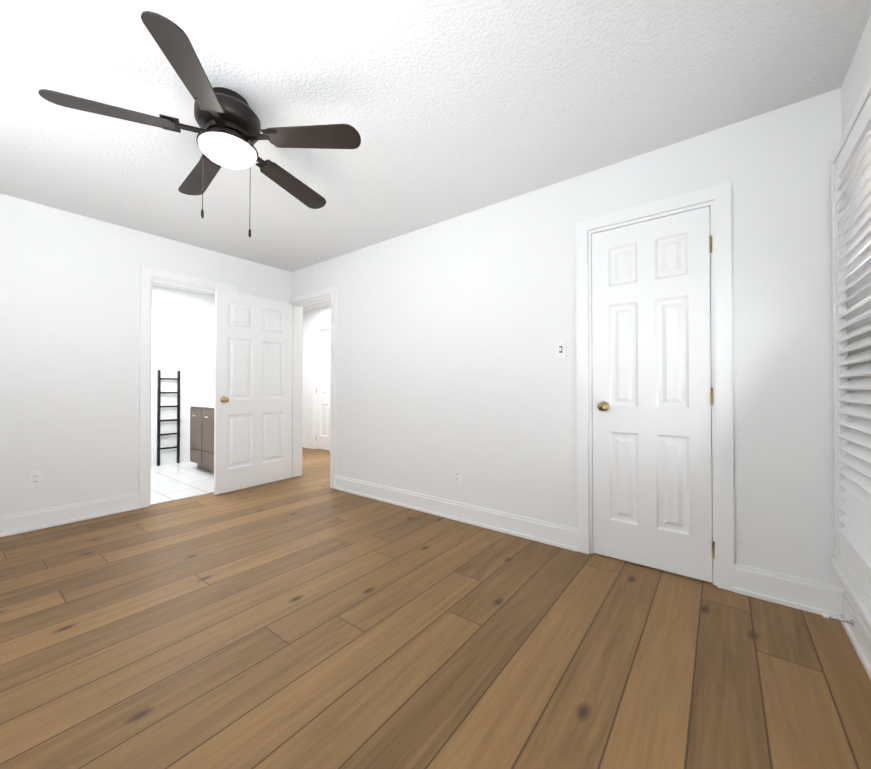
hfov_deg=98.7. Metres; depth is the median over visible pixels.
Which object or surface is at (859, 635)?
baseboard
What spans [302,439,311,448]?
baseboard
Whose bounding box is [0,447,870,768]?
floor
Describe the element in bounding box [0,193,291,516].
wall
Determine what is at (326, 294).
door frame
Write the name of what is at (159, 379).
ladder
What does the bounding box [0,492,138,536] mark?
baseboard
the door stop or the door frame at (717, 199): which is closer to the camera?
the door stop
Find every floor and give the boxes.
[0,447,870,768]
[150,461,213,504]
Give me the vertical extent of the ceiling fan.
0.690 m
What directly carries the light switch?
attached to the wall at (451, 332)
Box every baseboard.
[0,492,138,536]
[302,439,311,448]
[334,475,576,551]
[734,563,839,616]
[836,587,870,679]
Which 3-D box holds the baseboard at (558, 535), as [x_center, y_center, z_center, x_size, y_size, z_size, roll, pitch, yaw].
[-0.070,1.013,3.172,2.486,0.140,0.028,0,-1,37]
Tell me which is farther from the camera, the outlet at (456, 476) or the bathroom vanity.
the bathroom vanity
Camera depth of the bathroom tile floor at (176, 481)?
4.15 m
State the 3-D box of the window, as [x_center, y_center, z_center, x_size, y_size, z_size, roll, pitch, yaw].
[1.357,-0.055,0.984,0.175,1.910,1.788,0,-1,37]
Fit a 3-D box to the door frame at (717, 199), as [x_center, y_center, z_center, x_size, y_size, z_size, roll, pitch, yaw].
[1.271,0.008,2.239,0.791,2.130,0.140,0,-1,37]
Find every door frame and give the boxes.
[138,266,237,507]
[290,286,335,487]
[576,182,733,591]
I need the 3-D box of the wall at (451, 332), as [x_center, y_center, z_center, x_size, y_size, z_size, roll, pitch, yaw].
[-0.682,-0.131,3.745,6.765,2.440,0.120,0,-1,37]
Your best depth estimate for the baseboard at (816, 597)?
1.82 m
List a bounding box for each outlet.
[28,470,41,487]
[453,468,460,483]
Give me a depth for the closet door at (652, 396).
2.18 m
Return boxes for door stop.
[822,613,854,625]
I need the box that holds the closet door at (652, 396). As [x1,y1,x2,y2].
[592,206,714,582]
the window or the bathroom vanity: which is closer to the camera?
the window
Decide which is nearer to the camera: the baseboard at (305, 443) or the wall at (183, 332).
the wall at (183, 332)
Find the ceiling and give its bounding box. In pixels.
[0,0,870,310]
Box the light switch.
[555,340,566,357]
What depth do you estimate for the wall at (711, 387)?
2.65 m
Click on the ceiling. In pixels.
(450, 108)
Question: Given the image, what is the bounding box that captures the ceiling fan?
[38,11,360,237]
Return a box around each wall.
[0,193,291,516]
[151,285,214,465]
[291,88,844,587]
[302,305,330,439]
[710,234,712,536]
[841,14,870,428]
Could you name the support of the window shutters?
attached to the window
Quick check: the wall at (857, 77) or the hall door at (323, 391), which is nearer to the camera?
the wall at (857, 77)
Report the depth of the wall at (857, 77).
1.53 m
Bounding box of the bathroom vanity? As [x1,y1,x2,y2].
[189,402,213,472]
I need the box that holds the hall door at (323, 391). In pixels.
[316,330,329,450]
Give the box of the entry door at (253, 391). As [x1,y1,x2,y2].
[214,288,292,494]
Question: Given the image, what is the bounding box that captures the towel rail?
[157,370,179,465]
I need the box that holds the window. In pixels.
[829,190,870,628]
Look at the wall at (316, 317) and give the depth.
6.61 m
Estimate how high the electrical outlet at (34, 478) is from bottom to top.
0.116 m
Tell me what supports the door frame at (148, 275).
attached to the wall at (69, 343)
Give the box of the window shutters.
[830,76,870,611]

